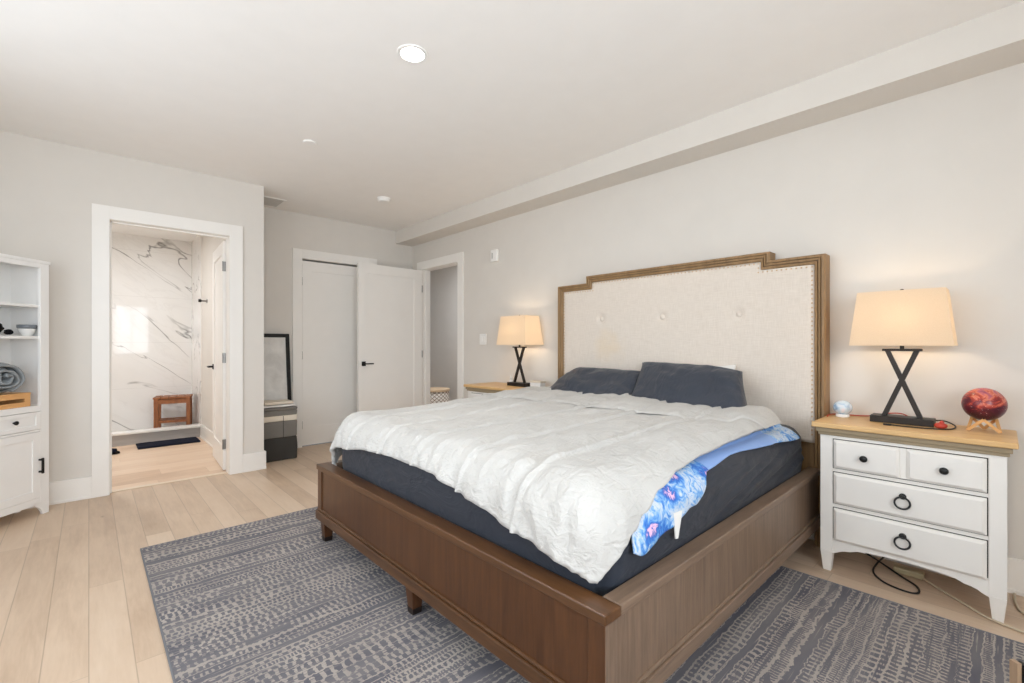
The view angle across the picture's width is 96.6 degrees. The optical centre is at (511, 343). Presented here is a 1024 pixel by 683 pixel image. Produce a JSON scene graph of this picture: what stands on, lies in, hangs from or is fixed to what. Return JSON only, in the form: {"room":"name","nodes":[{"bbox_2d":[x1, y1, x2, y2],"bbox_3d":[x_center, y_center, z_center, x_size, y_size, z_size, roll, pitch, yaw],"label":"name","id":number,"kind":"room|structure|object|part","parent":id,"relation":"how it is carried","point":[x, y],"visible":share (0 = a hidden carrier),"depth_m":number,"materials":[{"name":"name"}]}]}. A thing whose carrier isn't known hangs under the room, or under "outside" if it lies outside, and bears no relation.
{"room":"bedroom","nodes":[
{"label":"bedroom","id":0,"kind":"room"},
{"bbox_2d":[0,131,263,481],"bbox_3d":[-3.461,-0.155,3.763,2.385,2.670,0.700,0,0,-43],"label":"wall","id":1,"kind":"structure","parent":0,"point":[49,189],"depth_m":3.46,"materials":[{"name":"paint"}]},
{"bbox_2d":[24,450,265,509],"bbox_3d":[-3.402,1.097,3.804,2.287,0.165,0.722,0,0,-43],"label":"baseboard","id":2,"kind":"structure","parent":1,"relation":"attached to","point":[64,491],"depth_m":3.44,"materials":[{"name":"white wood"}]},
{"bbox_2d":[92,203,242,497],"bbox_3d":[-2.895,0.051,3.893,1.019,2.258,0.160,0,0,-43],"label":"trim","id":3,"kind":"structure","parent":1,"relation":"attached to","point":[103,216],"depth_m":3.63,"materials":[{"name":"white wood"}]},
{"bbox_2d":[112,232,191,431],"bbox_3d":[-5.306,-0.130,5.718,2.400,2.620,0.200,0,0,-43],"label":"wall","id":4,"kind":"structure","parent":0,"point":[152,277],"depth_m":6.04,"materials":[{"name":"stone"}]},
{"bbox_2d":[112,224,197,241],"bbox_3d":[-4.381,-1.450,4.688,2.355,0.060,3.067,0,0,-43],"label":"ceiling","id":5,"kind":"structure","parent":0,"point":[116,228],"depth_m":5.86,"materials":[{"name":"paint"}]},
{"bbox_2d":[192,235,225,431],"bbox_3d":[-3.459,-0.130,5.374,0.140,2.620,2.817,0,0,-43],"label":"wall","id":6,"kind":"structure","parent":0,"point":[209,245],"depth_m":5.76,"materials":[{"name":"paint"}]},
{"bbox_2d":[112,427,199,446],"bbox_3d":[-4.815,1.117,5.078,2.250,0.125,0.125,0,0,-43],"label":"trim","id":7,"kind":"structure","parent":6,"relation":"attached to","point":[131,439],"depth_m":5.47,"materials":[{"name":"tile"}]},
{"bbox_2d":[112,424,199,435],"bbox_3d":[-4.816,1.042,5.080,2.250,0.025,0.160,0,0,-43],"label":"trim","id":8,"kind":"structure","parent":6,"relation":"attached to","point":[120,433],"depth_m":5.49,"materials":[{"name":"stone"}]},
{"bbox_2d":[200,424,212,447],"bbox_3d":[-3.255,1.097,5.038,0.022,0.165,2.047,0,0,-43],"label":"baseboard","id":9,"kind":"structure","parent":6,"relation":"attached to","point":[206,434],"depth_m":5.48,"materials":[{"name":"white wood"}]},
{"bbox_2d":[207,241,225,469],"bbox_3d":[-2.892,0.106,4.517,0.152,2.123,0.748,0,0,-40],"label":"door","id":10,"kind":"structure","parent":6,"relation":"in","point":[218,366],"depth_m":4.46,"materials":[{"name":"white wood"}]},
{"bbox_3d":[-2.897,0.068,4.523,0.020,1.824,0.518,0,0,-40],"label":"panel","id":11,"kind":"part","parent":10,"relation":"part of","materials":[{"name":"white wood"}]},
{"bbox_2d":[264,333,291,399],"bbox_3d":[-2.587,0.534,4.894,0.405,1.294,0.174,0,0,-43],"label":"framed picture","id":12,"kind":"object","parent":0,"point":[277,372],"visible":0.24,"depth_m":4.96,"materials":[{"name":"black metal"}]},
{"bbox_2d":[264,207,411,396],"bbox_3d":[-2.253,-0.155,5.703,2.225,2.670,0.500,0,0,-43],"label":"wall","id":13,"kind":"structure","parent":0,"point":[284,231],"depth_m":5.18,"materials":[{"name":"paint"}]},
{"bbox_2d":[302,261,356,445],"bbox_3d":[-2.130,0.106,5.508,0.810,2.123,0.152,0,0,-43],"label":"door","id":14,"kind":"structure","parent":13,"relation":"in","point":[329,291],"depth_m":5.43,"materials":[{"name":"white wood"}]},
{"bbox_3d":[-2.125,0.068,5.512,0.580,1.824,0.020,0,0,-43],"label":"panel","id":15,"kind":"part","parent":14,"relation":"part of","materials":[{"name":"white wood"}]},
{"bbox_2d":[292,248,376,447],"bbox_3d":[-2.143,0.049,5.532,1.018,2.263,0.140,0,0,-43],"label":"trim","id":16,"kind":"structure","parent":13,"relation":"attached to","point":[298,255],"depth_m":5.18,"materials":[{"name":"white wood"}]},
{"bbox_2d":[430,266,456,400],"bbox_3d":[-0.215,-0.150,7.303,0.120,2.660,5.400,0,0,-43],"label":"wall","id":17,"kind":"structure","parent":0,"point":[443,282],"depth_m":8.31,"materials":[{"name":"paint"}]},
{"bbox_2d":[0,0,1023,230],"bbox_3d":[-0.682,-1.540,2.330,4.510,0.100,7.183,0,0,-43],"label":"ceiling","id":18,"kind":"structure","parent":0,"point":[506,95],"depth_m":2.56,"materials":[{"name":"paint"}]},
{"bbox_2d":[264,196,286,206],"bbox_3d":[-2.543,-1.486,4.747,0.280,0.008,0.310,0,0,-43],"label":"ceiling vent","id":19,"kind":"object","parent":18,"relation":"in","point":[269,201],"visible":0.59,"depth_m":4.75,"materials":[{"name":"white plastic"}]},
{"bbox_2d":[303,140,316,145],"bbox_3d":[-1.494,-1.485,3.372,0.096,0.010,0.096,0,0,-43],"label":"sprinkler cover","id":20,"kind":"object","parent":18,"relation":"attached to","point":[306,142],"visible":1,"depth_m":3.36,"materials":[{"name":"paint"}]},
{"bbox_2d":[377,196,390,203],"bbox_3d":[-1.311,-1.470,4.670,0.140,0.041,0.140,0,0,-43],"label":"smoke detector","id":21,"kind":"object","parent":18,"relation":"attached to","point":[381,199],"visible":1,"depth_m":4.63,"materials":[{"name":"white plastic"}]},
{"bbox_2d":[397,44,427,63],"bbox_3d":[-0.511,-1.488,2.343,0.156,0.005,0.156,0,0,-43],"label":"recessed light","id":22,"kind":"object","parent":18,"relation":"in","point":[409,53],"visible":1,"depth_m":2.33,"materials":[{"name":"white plastic"}]},
{"bbox_2d":[401,47,423,61],"bbox_3d":[-0.511,-1.488,2.343,0.120,0.004,0.120,0,0,-20],"label":"diffuser","id":23,"kind":"object","parent":22,"relation":"attached to","point":[408,54],"depth_m":2.34,"materials":[{"name":"white plastic"}]},
{"bbox_2d":[0,437,1023,682],"bbox_3d":[-1.419,1.229,3.103,4.540,0.102,9.320,0,0,-43],"label":"floor","id":24,"kind":"structure","parent":0,"point":[77,606],"depth_m":2.42,"materials":[{"name":"brown wood"}]},
{"bbox_2d":[0,253,49,517],"bbox_3d":[-3.370,0.301,2.957,0.294,1.757,0.512,0,0,0],"label":"storage cabinet","id":25,"kind":"object","parent":24,"relation":"on","point":[24,282],"visible":0.98,"depth_m":3.15,"materials":[{"name":"white paint"}]},
{"bbox_3d":[-3.511,0.267,2.957,0.012,1.647,0.460,0,0,0],"label":"panel","id":26,"kind":"part","parent":25,"relation":"part of","materials":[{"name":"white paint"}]},
{"bbox_2d":[4,329,13,334],"bbox_3d":[-3.346,-0.080,3.032,0.047,0.037,0.066,0,0,-43],"label":"pouch","id":27,"kind":"object","parent":25,"relation":"on","point":[7,331],"visible":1,"depth_m":3.02,"materials":[{"name":"fabric"}]},
{"bbox_2d":[0,392,30,409],"bbox_3d":[-3.370,0.377,2.967,0.174,0.094,0.294,0,0,0],"label":"wooden tray","id":28,"kind":"object","parent":25,"relation":"on","point":[8,400],"visible":1,"depth_m":3.05,"materials":[{"name":"brown wood"}]},
{"bbox_2d":[0,363,24,392],"bbox_3d":[-3.370,0.222,2.977,0.222,0.203,0.216,0,0,0],"label":"rolled blanket","id":29,"kind":"object","parent":28,"relation":"on","point":[12,377],"visible":1,"depth_m":3.00,"materials":[{"name":"grey fabric"}]},
{"bbox_2d":[0,336,38,338],"bbox_3d":[-3.386,-0.045,2.957,0.238,0.018,0.460,0,0,0],"label":"shelf","id":30,"kind":"object","parent":25,"relation":"attached to","point":[1,337],"depth_m":3.03,"materials":[{"name":"white paint"}]},
{"bbox_2d":[0,302,38,307],"bbox_3d":[-3.386,-0.261,2.957,0.238,0.018,0.460,0,0,0],"label":"shelf","id":31,"kind":"object","parent":25,"relation":"attached to","point":[2,304],"depth_m":3.08,"materials":[{"name":"white paint"}]},
{"bbox_3d":[-3.262,0.525,2.957,0.018,0.120,0.380,0,0,0],"label":"drawer","id":32,"kind":"part","parent":25,"relation":"part of","materials":[{"name":"white paint"}]},
{"bbox_3d":[-3.262,0.830,2.957,0.018,0.452,0.380,0,0,0],"label":"door","id":33,"kind":"part","parent":25,"relation":"part of","materials":[{"name":"white paint"}]},
{"bbox_3d":[-3.396,0.267,3.197,0.242,1.647,0.020,0,0,0],"label":"panel","id":34,"kind":"part","parent":25,"relation":"part of","materials":[{"name":"white paint"}]},
{"bbox_2d":[17,329,35,335],"bbox_3d":[-3.330,-0.080,3.131,0.092,0.050,0.092,0,0,-43],"label":"bowl","id":35,"kind":"object","parent":25,"relation":"on","point":[24,332],"visible":0.98,"depth_m":3.11,"materials":[{"name":"white ceramic"}]},
{"bbox_2d":[16,325,36,328],"bbox_3d":[-3.330,-0.118,3.131,0.101,0.026,0.101,0,0,-43],"label":"bowl","id":36,"kind":"object","parent":35,"relation":"on","point":[17,326],"visible":1,"depth_m":3.10,"materials":[{"name":"grey ceramic"}]},
{"bbox_3d":[-3.238,0.837,3.139,0.030,0.106,0.012,0,0,0],"label":"handle","id":37,"kind":"part","parent":25,"relation":"part of","materials":[{"name":"black metal"}]},
{"bbox_2d":[112,448,119,454],"bbox_3d":[-4.336,1.141,4.845,0.264,0.075,0.090,0,0,-33],"label":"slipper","id":38,"kind":"object","parent":24,"relation":"on","point":[114,450],"visible":0.35,"depth_m":4.87,"materials":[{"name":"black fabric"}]},
{"bbox_2d":[136,437,200,449],"bbox_3d":[-4.063,1.167,5.397,0.585,0.024,0.320,0,0,-43],"label":"bath mat","id":39,"kind":"object","parent":24,"relation":"on","point":[145,445],"visible":1,"depth_m":5.36,"materials":[{"name":"black fabric"}]},
{"bbox_2d":[112,472,227,491],"bbox_3d":[-2.906,1.176,3.904,0.807,0.008,0.050,0,0,-43],"label":"threshold","id":40,"kind":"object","parent":24,"relation":"on","point":[177,480],"depth_m":3.87,"materials":[{"name":"beige wood"}]},
{"bbox_2d":[264,409,297,462],"bbox_3d":[-2.433,0.927,4.700,0.351,0.512,0.273,0,0,-43],"label":"laundry hamper","id":41,"kind":"object","parent":24,"relation":"on","point":[280,427],"visible":0.65,"depth_m":4.61,"materials":[{"name":"grey fabric"}]},
{"bbox_2d":[264,406,296,411],"bbox_3d":[-2.429,0.658,4.699,0.338,0.034,0.260,0,0,-43],"label":"folded towel","id":42,"kind":"object","parent":41,"relation":"on","point":[287,407],"visible":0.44,"depth_m":4.62,"materials":[{"name":"grey fabric"}]},
{"bbox_2d":[264,403,295,407],"bbox_3d":[-2.433,0.630,4.700,0.322,0.027,0.249,0,0,-43],"label":"folded towel","id":43,"kind":"object","parent":42,"relation":"on","point":[291,404],"visible":0.48,"depth_m":4.62,"materials":[{"name":"white fabric"}]},
{"bbox_2d":[264,399,292,404],"bbox_3d":[-2.433,0.600,4.701,0.272,0.034,0.223,0,0,-43],"label":"folded towel","id":44,"kind":"object","parent":43,"relation":"on","point":[285,401],"visible":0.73,"depth_m":4.66,"materials":[{"name":"beige fabric"}]},
{"bbox_2d":[464,382,524,397],"bbox_3d":[-0.093,0.794,4.498,0.439,0.773,0.730,0,0,-43],"label":"nightstand","id":45,"kind":"object","parent":24,"relation":"on","point":[476,389],"visible":0.12,"depth_m":4.48,"materials":[{"name":"brown wood"}]},
{"bbox_3d":[-0.224,0.565,4.376,0.020,0.145,0.548,0,0,-43],"label":"drawer","id":46,"kind":"part","parent":45,"relation":"part of","materials":[{"name":"white wood"}]},
{"bbox_3d":[-0.084,0.453,4.506,0.410,0.039,0.698,0,0,-43],"label":"moulding","id":47,"kind":"part","parent":45,"relation":"part of","materials":[{"name":"brown wood"}]},
{"bbox_2d":[496,315,542,386],"bbox_3d":[0.073,0.061,4.427,0.250,0.690,0.400,0,0,-43],"label":"table lamp","id":48,"kind":"object","parent":45,"relation":"on","point":[519,330],"visible":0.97,"depth_m":4.34,"materials":[{"name":"fabric"}]},
{"bbox_3d":[0.073,-0.131,4.427,0.250,0.278,0.400,0,0,-43],"label":"lamp shade","id":49,"kind":"part","parent":48,"relation":"part of","materials":[{"name":"white fabric"}]},
{"bbox_3d":[0.073,0.204,4.427,0.021,0.350,0.163,0,0,-43],"label":"crossed stem","id":50,"kind":"part","parent":48,"relation":"part of","materials":[{"name":"metal"}]},
{"bbox_2d":[530,380,545,386],"bbox_3d":[0.242,0.378,4.297,0.076,0.058,0.142,0,0,-43],"label":"box","id":51,"kind":"object","parent":45,"relation":"on","point":[536,383],"visible":0.79,"depth_m":4.26,"materials":[{"name":"white plastic"}]},
{"bbox_3d":[0.242,0.356,4.297,0.076,0.016,0.142,0,0,-43],"label":"lid","id":52,"kind":"part","parent":51,"relation":"part of","materials":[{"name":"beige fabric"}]},
{"bbox_2d":[140,506,1023,682],"bbox_3d":[0.062,1.175,2.060,2.464,0.010,3.789,0,0,-43],"label":"area rug","id":53,"kind":"object","parent":24,"relation":"on","point":[268,600],"visible":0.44,"depth_m":1.86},
{"bbox_2d":[316,251,829,682],"bbox_3d":[0.349,0.301,2.716,2.214,1.757,2.111,0,0,-43],"label":"frame","id":54,"kind":"object","parent":53,"relation":"on","point":[763,315],"visible":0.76,"depth_m":2.15,"materials":[{"name":"brown wood"}]},
{"bbox_3d":[-1.105,1.091,2.727,0.064,0.111,0.064,0,0,-43],"label":"leg","id":55,"kind":"part","parent":54,"relation":"part of","materials":[{"name":"brown wood"}]},
{"bbox_3d":[-0.426,1.091,1.995,0.064,0.111,0.064,0,0,-43],"label":"leg","id":56,"kind":"part","parent":54,"relation":"part of","materials":[{"name":"brown wood"}]},
{"bbox_3d":[-0.441,0.882,1.991,0.038,0.285,2.066,0,0,-43],"label":"footboard","id":57,"kind":"part","parent":54,"relation":"part of","materials":[{"name":"brown wood"}]},
{"bbox_2d":[342,424,803,596],"bbox_3d":[0.345,0.633,2.695,2.018,0.317,1.938,0,0,-43],"label":"mattress","id":58,"kind":"object","parent":54,"relation":"on","point":[743,477],"visible":0.26,"depth_m":1.90,"materials":[{"name":"fabric"}]},
{"bbox_2d":[330,386,780,583],"bbox_3d":[0.212,0.551,2.630,1.860,0.420,2.040,0,0,-43],"label":"duvet","id":59,"kind":"object","parent":58,"relation":"on","point":[572,474],"visible":0.91,"depth_m":1.86,"materials":[{"name":"fabric"}]},
{"bbox_2d":[550,367,639,394],"bbox_3d":[0.623,0.345,3.504,0.434,0.313,0.860,0,0,-45],"label":"pillow","id":60,"kind":"object","parent":58,"relation":"on","point":[585,380],"visible":0.6,"depth_m":3.42,"materials":[{"name":"fabric"}]},
{"bbox_2d":[631,362,746,408],"bbox_3d":[1.147,0.322,2.927,0.422,0.384,0.974,0,0,-41],"label":"pillow","id":61,"kind":"object","parent":58,"relation":"on","point":[709,385],"visible":0.7,"depth_m":2.87,"materials":[{"name":"grey fabric"}]},
{"bbox_2d":[631,424,799,555],"bbox_3d":[0.951,0.562,2.000,1.686,0.212,0.121,0,0,-43],"label":"floral blanket","id":62,"kind":"object","parent":58,"relation":"on","point":[686,487],"visible":0.84,"depth_m":1.65,"materials":[{"name":"blue fabric"}]},
{"bbox_2d":[718,364,735,369],"bbox_3d":[1.207,0.352,3.098,0.228,0.441,0.652,0,0,-43],"label":"pillow","id":63,"kind":"object","parent":58,"relation":"on","point":[726,366],"visible":0.02,"depth_m":2.96,"materials":[{"name":"white fabric"}]},
{"bbox_3d":[1.144,0.301,3.406,0.109,1.757,2.042,0,0,-43],"label":"headboard frame","id":64,"kind":"part","parent":54,"relation":"part of","materials":[{"name":"brown wood"}]},
{"bbox_3d":[1.010,0.882,1.955,2.040,0.285,0.038,0,0,-43],"label":"rail","id":65,"kind":"part","parent":54,"relation":"part of","materials":[{"name":"brown wood"}]},
{"bbox_2d":[1009,659,1023,682],"bbox_3d":[1.591,1.026,1.076,0.400,0.290,0.400,0,0,0],"label":"side table","id":66,"kind":"object","parent":53,"relation":"on","point":[1016,668],"visible":1,"depth_m":1.26,"materials":[{"name":"beige wood"}]},
{"bbox_3d":[1.597,1.028,1.076,0.388,0.285,0.400,0,0,0],"label":"frame","id":67,"kind":"part","parent":66,"relation":"part of","materials":[{"name":"brown wood"}]},
{"bbox_2d":[865,553,919,593],"bbox_3d":[1.914,1.163,2.333,0.144,0.035,0.377,0,0,9],"label":"power cable","id":68,"kind":"object","parent":24,"relation":"on","point":[882,558],"visible":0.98,"depth_m":2.29,"materials":[{"name":"black rubber"}]},
{"bbox_2d":[893,564,924,579],"bbox_3d":[2.028,1.165,2.332,0.045,0.030,0.120,0,0,-43],"label":"power strip","id":69,"kind":"object","parent":24,"relation":"on","point":[903,570],"visible":0.98,"depth_m":2.32,"materials":[{"name":"beige plastic"}]},
{"bbox_2d":[812,413,1018,622],"bbox_3d":[1.974,0.794,2.271,0.439,0.773,0.730,0,0,-43],"label":"nightstand","id":70,"kind":"object","parent":24,"relation":"on","point":[935,500],"visible":1,"depth_m":2.11,"materials":[{"name":"white wood"}]},
{"bbox_3d":[1.657,0.826,2.395,0.052,0.708,0.054,0,0,-43],"label":"leg","id":71,"kind":"part","parent":70,"relation":"part of","materials":[{"name":"white wood"}]},
{"bbox_2d":[833,400,852,417],"bbox_3d":[1.849,0.360,2.550,0.090,0.092,0.090,0,0,-43],"label":"glass globe","id":72,"kind":"object","parent":70,"relation":"on","point":[842,408],"visible":1,"depth_m":2.52,"materials":[{"name":"white glass"}]},
{"bbox_3d":[1.726,0.565,2.238,0.031,0.033,0.033,0,0,-43],"label":"knob","id":73,"kind":"part","parent":70,"relation":"part of","materials":[{"name":"black metal"}]},
{"bbox_2d":[827,413,907,416],"bbox_3d":[1.974,0.385,2.490,0.427,0.042,0.134,0,0,32],"label":"charging cable","id":74,"kind":"object","parent":70,"relation":"on","point":[834,413],"visible":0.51,"depth_m":2.54,"materials":[{"name":"red plastic"}]},
{"bbox_3d":[1.826,0.924,2.134,0.026,0.072,0.064,0,0,-43],"label":"ring pull","id":75,"kind":"part","parent":70,"relation":"part of","materials":[{"name":"black metal"}]},
{"bbox_3d":[1.826,0.738,2.134,0.026,0.072,0.064,0,0,-43],"label":"ring pull","id":76,"kind":"part","parent":70,"relation":"part of","materials":[{"name":"black metal"}]},
{"bbox_2d":[849,287,957,426],"bbox_3d":[2.005,0.061,2.345,0.250,0.690,0.400,0,0,-43],"label":"table lamp","id":77,"kind":"object","parent":70,"relation":"on","point":[910,317],"visible":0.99,"depth_m":2.28,"materials":[{"name":"fabric"}]},
{"bbox_3d":[2.005,0.204,2.345,0.021,0.350,0.163,0,0,-43],"label":"crossed stem","id":78,"kind":"part","parent":77,"relation":"part of","materials":[{"name":"metal"}]},
{"bbox_3d":[2.005,-0.131,2.345,0.250,0.278,0.400,0,0,-43],"label":"lamp shade","id":79,"kind":"part","parent":77,"relation":"part of","materials":[{"name":"white fabric"}]},
{"bbox_3d":[1.842,0.926,2.149,0.020,0.165,0.548,0,0,-43],"label":"drawer","id":80,"kind":"part","parent":70,"relation":"part of","materials":[{"name":"white wood"}]},
{"bbox_3d":[1.842,0.740,2.149,0.020,0.158,0.548,0,0,-43],"label":"drawer","id":81,"kind":"part","parent":70,"relation":"part of","materials":[{"name":"white wood"}]},
{"bbox_3d":[1.842,0.565,2.149,0.020,0.145,0.548,0,0,-43],"label":"drawer","id":82,"kind":"part","parent":70,"relation":"part of","materials":[{"name":"white wood"}]},
{"bbox_3d":[1.982,0.453,2.279,0.410,0.039,0.698,0,0,-43],"label":"moulding","id":83,"kind":"part","parent":70,"relation":"part of","materials":[{"name":"brown wood"}]},
{"bbox_2d":[883,420,955,429],"bbox_3d":[2.021,0.394,2.233,0.293,0.026,0.174,0,0,-8],"label":"charging cable","id":84,"kind":"object","parent":70,"relation":"on","point":[936,420],"visible":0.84,"depth_m":2.21,"materials":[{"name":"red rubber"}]},
{"bbox_2d":[934,421,947,428],"bbox_3d":[2.060,0.388,2.191,0.036,0.038,0.050,0,0,-43],"label":"plug","id":85,"kind":"object","parent":70,"relation":"on","point":[941,424],"visible":0.99,"depth_m":2.18,"materials":[{"name":"red plastic"}]},
{"bbox_3d":[1.921,0.565,2.028,0.031,0.033,0.033,0,0,-43],"label":"knob","id":86,"kind":"part","parent":70,"relation":"part of","materials":[{"name":"black metal"}]},
{"bbox_2d":[966,416,1001,432],"bbox_3d":[2.206,0.375,2.131,0.115,0.063,0.117,0,0,-43],"label":"stand","id":87,"kind":"object","parent":70,"relation":"on","point":[989,424],"visible":0.87,"depth_m":2.11,"materials":[{"name":"brown wood"}]},
{"bbox_3d":[2.192,0.375,2.164,0.114,0.063,0.030,0,0,-13],"label":"leg","id":88,"kind":"part","parent":87,"relation":"part of","materials":[{"name":"brown wood"}]},
{"bbox_2d":[961,388,1007,420],"bbox_3d":[2.201,0.281,2.127,0.152,0.152,0.152,0,0,-43],"label":"decorative sphere","id":89,"kind":"object","parent":87,"relation":"on","point":[988,404],"visible":0.93,"depth_m":2.08,"materials":[{"name":"red stone"}]},
{"bbox_3d":[2.237,0.375,2.116,0.030,0.063,0.114,0,0,17],"label":"leg","id":90,"kind":"part","parent":87,"relation":"part of","materials":[{"name":"brown wood"}]},
{"bbox_3d":[2.074,0.826,1.946,0.052,0.708,0.054,0,0,-43],"label":"leg","id":91,"kind":"part","parent":70,"relation":"part of","materials":[{"name":"white wood"}]},
{"bbox_2d":[923,578,1023,633],"bbox_3d":[2.093,1.170,1.950,0.108,0.019,0.634,0,0,-17],"label":"extension cord","id":92,"kind":"object","parent":24,"relation":"on","point":[926,580],"visible":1,"depth_m":2.01,"materials":[{"name":"plastic"}]},
{"bbox_2d":[1013,593,1023,613],"bbox_3d":[2.277,1.173,1.941,0.114,0.012,0.425,0,0,8],"label":"extension cord","id":93,"kind":"object","parent":24,"relation":"on","point":[1014,594],"visible":1,"depth_m":2.06,"materials":[{"name":"beige plastic"}]},
{"bbox_2d":[412,62,1023,559],"bbox_3d":[0.988,-0.155,3.757,0.120,2.670,6.763,0,0,-43],"label":"wall","id":94,"kind":"structure","parent":0,"point":[926,189],"depth_m":2.63,"materials":[{"name":"paint"}]},
{"bbox_2d":[357,263,422,411],"bbox_3d":[-1.504,0.104,5.692,0.873,2.128,0.152,0,0,-43],"label":"door","id":95,"kind":"structure","parent":94,"relation":"in","point":[389,299],"depth_m":5.65,"materials":[{"name":"white wood"}]},
{"bbox_3d":[-1.509,0.066,5.687,0.643,1.829,0.020,0,0,-43],"label":"panel","id":96,"kind":"part","parent":95,"relation":"part of","materials":[{"name":"white wood"}]},
{"bbox_2d":[417,252,463,404],"bbox_3d":[-0.870,0.051,5.745,0.140,2.258,1.011,0,0,-43],"label":"trim","id":97,"kind":"structure","parent":94,"relation":"attached to","point":[457,259],"depth_m":5.74,"materials":[{"name":"white wood"}]},
{"bbox_2d":[480,334,486,344],"bbox_3d":[-0.324,-0.052,5.074,0.012,0.120,0.116,0,0,-43],"label":"light switch","id":98,"kind":"object","parent":94,"relation":"attached to","point":[483,337],"visible":1,"depth_m":5.06,"materials":[{"name":"white plastic"}]},
{"bbox_2d":[491,249,498,261],"bbox_3d":[-0.187,-0.950,4.908,0.037,0.130,0.110,0,0,-43],"label":"fire alarm","id":99,"kind":"object","parent":94,"relation":"attached to","point":[494,253],"visible":1,"depth_m":4.88,"materials":[{"name":"white plastic"}]},
{"bbox_2d":[396,1,1023,246],"bbox_3d":[0.854,-1.407,3.632,0.247,0.167,6.763,0,0,-43],"label":"soffit","id":100,"kind":"object","parent":94,"relation":"attached to","point":[993,41],"depth_m":2.70,"materials":[{"name":"paint"}]},
{"bbox_2d":[808,533,1023,596],"bbox_3d":[1.333,1.097,3.281,0.022,0.165,5.597,0,0,-43],"label":"baseboard","id":101,"kind":"structure","parent":94,"relation":"attached to","point":[1015,567],"depth_m":2.16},
{"bbox_3d":[-0.721,1.230,6.834,1.560,0.100,5.400,0,0,-43],"label":"floor","id":102,"kind":"structure","parent":0,"visible":0},
{"bbox_2d":[430,387,449,403],"bbox_3d":[-1.286,0.960,7.633,0.488,0.440,0.488,0,0,-43],"label":"laundry basket","id":103,"kind":"object","parent":102,"relation":"on","point":[437,394],"visible":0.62,"depth_m":7.44,"materials":[{"name":"wicker"}]},
{"bbox_3d":[-5.082,1.165,5.366,2.250,0.030,0.620,0,0,-43],"label":"floor","id":104,"kind":"structure","parent":0,"visible":0},
{"bbox_2d":[153,394,192,427],"bbox_3d":[-4.436,0.915,5.979,0.397,0.470,0.300,0,0,-31],"label":"stool","id":105,"kind":"object","parent":104,"relation":"on","point":[183,398],"visible":0.84,"depth_m":5.91,"materials":[{"name":"brown wood"}]},
{"bbox_3d":[-4.514,0.926,5.781,0.044,0.448,0.040,0,0,-31],"label":"leg","id":106,"kind":"part","parent":105,"relation":"part of","materials":[{"name":"brown wood"}]},
{"bbox_3d":[-4.647,0.926,6.004,0.044,0.448,0.040,0,0,-31],"label":"leg","id":107,"kind":"part","parent":105,"relation":"part of","materials":[{"name":"brown wood"}]},
{"bbox_2d":[158,417,185,423],"bbox_3d":[-4.436,0.995,5.979,0.320,0.030,0.280,0,0,-31],"label":"shelf","id":108,"kind":"object","parent":105,"relation":"attached to","point":[174,419],"depth_m":5.92,"materials":[{"name":"brown wood"}]},
{"bbox_3d":[-4.436,0.691,5.979,0.397,0.022,0.300,0,0,-31],"label":"slatted seat","id":109,"kind":"part","parent":105,"relation":"part of","materials":[{"name":"brown wood"}]},
{"bbox_3d":[-4.225,0.926,5.953,0.044,0.448,0.040,0,0,-31],"label":"leg","id":110,"kind":"part","parent":105,"relation":"part of","materials":[{"name":"brown wood"}]}
]}

